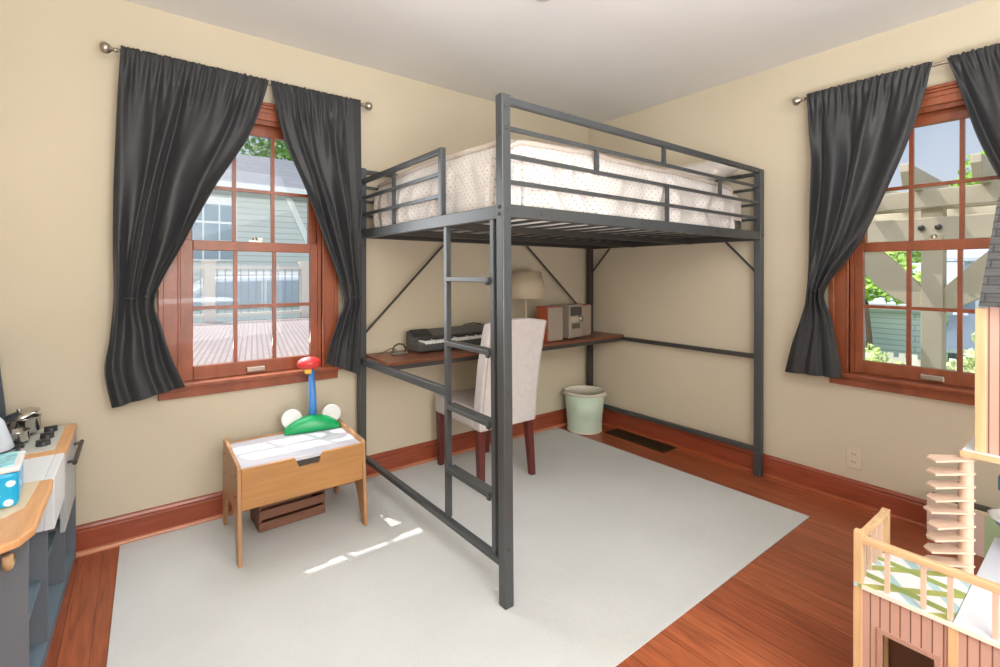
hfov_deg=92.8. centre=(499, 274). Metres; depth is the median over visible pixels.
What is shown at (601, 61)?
ceiling
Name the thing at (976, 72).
curtain
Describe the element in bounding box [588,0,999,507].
wall
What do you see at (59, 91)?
wall
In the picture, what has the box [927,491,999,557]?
toy box
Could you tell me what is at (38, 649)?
shelf
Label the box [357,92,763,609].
bed
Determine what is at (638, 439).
floor vent
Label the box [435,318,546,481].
chair
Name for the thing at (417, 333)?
speaker grille
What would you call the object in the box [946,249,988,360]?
house
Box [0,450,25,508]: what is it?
tub
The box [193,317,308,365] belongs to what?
deck
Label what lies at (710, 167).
pillow
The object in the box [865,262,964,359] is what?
house
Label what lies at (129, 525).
baseboard
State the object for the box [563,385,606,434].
bucket
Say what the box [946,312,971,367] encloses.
ground
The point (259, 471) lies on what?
table
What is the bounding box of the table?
[222,419,367,567]
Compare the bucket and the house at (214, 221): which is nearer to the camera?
the bucket
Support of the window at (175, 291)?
in the wall at (59, 91)
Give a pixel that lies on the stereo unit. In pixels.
(572, 313)
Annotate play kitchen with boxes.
[0,369,83,666]
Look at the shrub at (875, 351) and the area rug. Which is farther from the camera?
the shrub at (875, 351)
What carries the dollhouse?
on the floor
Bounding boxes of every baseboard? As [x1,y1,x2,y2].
[76,408,566,551]
[602,408,926,523]
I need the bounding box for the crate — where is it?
[250,489,324,532]
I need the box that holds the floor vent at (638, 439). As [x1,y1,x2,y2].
[605,428,675,452]
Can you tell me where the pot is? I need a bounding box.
[8,427,30,443]
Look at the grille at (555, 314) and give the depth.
3.36 m
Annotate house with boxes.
[192,154,308,282]
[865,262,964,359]
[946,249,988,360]
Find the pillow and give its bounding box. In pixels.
[668,161,737,180]
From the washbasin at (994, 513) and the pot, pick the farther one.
the pot
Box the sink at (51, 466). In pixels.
[23,453,64,532]
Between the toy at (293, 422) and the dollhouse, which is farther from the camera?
the toy at (293, 422)
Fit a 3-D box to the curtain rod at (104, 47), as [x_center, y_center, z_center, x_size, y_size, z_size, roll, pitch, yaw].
[-1.268,-0.992,2.466,1.239,0.054,0.106,0,0,-37]
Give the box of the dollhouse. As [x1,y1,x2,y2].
[853,197,999,666]
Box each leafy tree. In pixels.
[240,137,292,160]
[865,251,920,350]
[890,251,947,262]
[950,150,986,186]
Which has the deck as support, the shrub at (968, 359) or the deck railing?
the deck railing
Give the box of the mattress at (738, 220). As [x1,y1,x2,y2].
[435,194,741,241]
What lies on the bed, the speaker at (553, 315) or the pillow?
the speaker at (553, 315)
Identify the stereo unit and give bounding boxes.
[550,303,582,338]
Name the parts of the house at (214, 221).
pane, pane, pane, pane, pane, pane, pane, pane, pane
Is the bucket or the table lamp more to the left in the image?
the table lamp
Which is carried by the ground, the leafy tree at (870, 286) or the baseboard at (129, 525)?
the leafy tree at (870, 286)
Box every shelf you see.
[29,551,73,666]
[29,580,40,619]
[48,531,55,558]
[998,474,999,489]
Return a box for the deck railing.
[193,260,308,322]
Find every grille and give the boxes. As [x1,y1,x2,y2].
[409,329,431,337]
[548,307,562,340]
[582,305,590,335]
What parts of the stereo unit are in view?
cassette door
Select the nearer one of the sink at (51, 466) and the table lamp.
the sink at (51, 466)
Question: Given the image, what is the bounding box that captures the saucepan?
[3,407,41,433]
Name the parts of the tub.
lid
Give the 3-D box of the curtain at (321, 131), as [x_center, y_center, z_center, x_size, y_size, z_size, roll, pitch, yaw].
[-1.006,-0.220,2.628,0.485,1.591,0.065,0,0,-37]
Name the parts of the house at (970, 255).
pane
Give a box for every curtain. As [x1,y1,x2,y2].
[104,45,268,407]
[271,80,362,373]
[785,61,932,377]
[947,43,999,178]
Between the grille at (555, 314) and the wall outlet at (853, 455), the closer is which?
the wall outlet at (853, 455)
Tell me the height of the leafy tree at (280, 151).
10.022 m
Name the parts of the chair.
leg, seat, leg, leg, backrest, leg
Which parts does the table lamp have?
stem, lamp shade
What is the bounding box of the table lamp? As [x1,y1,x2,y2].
[511,272,546,317]
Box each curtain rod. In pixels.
[99,42,371,110]
[792,60,948,105]
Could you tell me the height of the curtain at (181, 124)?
1.607 m
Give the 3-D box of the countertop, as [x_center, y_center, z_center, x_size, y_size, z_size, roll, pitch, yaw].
[-1.425,0.657,1.234,0.356,0.023,0.443,0,0,-37]
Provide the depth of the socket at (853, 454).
2.56 m
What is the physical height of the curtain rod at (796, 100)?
0.054 m
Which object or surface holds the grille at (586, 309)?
attached to the speaker at (586, 308)
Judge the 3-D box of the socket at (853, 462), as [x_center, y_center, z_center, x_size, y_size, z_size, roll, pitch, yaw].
[1.905,1.008,2.564,0.003,0.028,0.032,0,0,-37]
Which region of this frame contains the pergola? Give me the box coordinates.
[865,153,999,368]
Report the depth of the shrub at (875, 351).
7.01 m
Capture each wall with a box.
[0,0,588,525]
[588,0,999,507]
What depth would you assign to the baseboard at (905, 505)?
2.80 m
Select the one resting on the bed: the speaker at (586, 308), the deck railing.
the speaker at (586, 308)
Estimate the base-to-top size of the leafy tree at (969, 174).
7.024 m
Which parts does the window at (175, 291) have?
sash, sash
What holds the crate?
on the area rug
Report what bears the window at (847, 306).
in the wall at (702, 295)
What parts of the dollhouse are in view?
corner post, balcony rail, corner post, balcony rail, siding post, corner post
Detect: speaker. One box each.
[536,305,562,341]
[575,303,590,336]
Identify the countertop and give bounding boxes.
[0,479,52,553]
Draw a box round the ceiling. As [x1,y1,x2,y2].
[124,0,981,122]
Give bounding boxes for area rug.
[106,427,809,666]
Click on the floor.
(792, 605)
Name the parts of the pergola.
post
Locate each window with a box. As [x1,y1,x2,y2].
[158,102,341,400]
[829,81,998,405]
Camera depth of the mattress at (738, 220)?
2.85 m
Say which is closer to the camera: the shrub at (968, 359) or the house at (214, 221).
the shrub at (968, 359)
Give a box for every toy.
[0,417,14,452]
[281,357,340,434]
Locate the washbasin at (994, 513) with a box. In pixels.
[987,508,999,525]
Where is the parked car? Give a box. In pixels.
[193,271,299,322]
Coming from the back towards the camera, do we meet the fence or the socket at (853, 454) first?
the fence
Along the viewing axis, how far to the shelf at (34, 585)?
1.48 m
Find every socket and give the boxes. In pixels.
[850,451,856,457]
[850,459,856,465]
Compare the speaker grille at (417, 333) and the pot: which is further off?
the speaker grille at (417, 333)
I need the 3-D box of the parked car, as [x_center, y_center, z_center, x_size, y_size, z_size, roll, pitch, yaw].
[-5.446,0.991,9.542,4.450,2.120,1.800,0,0,-37]
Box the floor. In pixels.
[44,424,983,666]
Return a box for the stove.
[24,423,76,458]
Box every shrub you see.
[865,342,905,364]
[946,332,974,372]
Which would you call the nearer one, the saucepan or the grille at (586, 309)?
the saucepan
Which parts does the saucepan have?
lid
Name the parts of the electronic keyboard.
control panel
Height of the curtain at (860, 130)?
1.579 m
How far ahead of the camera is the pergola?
3.76 m
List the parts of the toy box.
pink panel, green panel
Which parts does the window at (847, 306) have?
sash, sash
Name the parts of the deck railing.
railing post, rail, rail, wire panel, railing post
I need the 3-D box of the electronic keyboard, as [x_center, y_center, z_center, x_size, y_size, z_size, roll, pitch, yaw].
[-0.230,0.397,3.171,0.810,0.134,0.188,0,0,-41]
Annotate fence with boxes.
[865,350,956,369]
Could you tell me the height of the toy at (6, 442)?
0.124 m
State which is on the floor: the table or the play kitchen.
the play kitchen
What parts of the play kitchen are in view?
panel, hob plate, panel, oven door, oven handle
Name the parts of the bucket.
handle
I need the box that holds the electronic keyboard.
[406,322,484,352]
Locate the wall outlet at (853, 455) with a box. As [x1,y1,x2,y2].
[846,446,861,469]

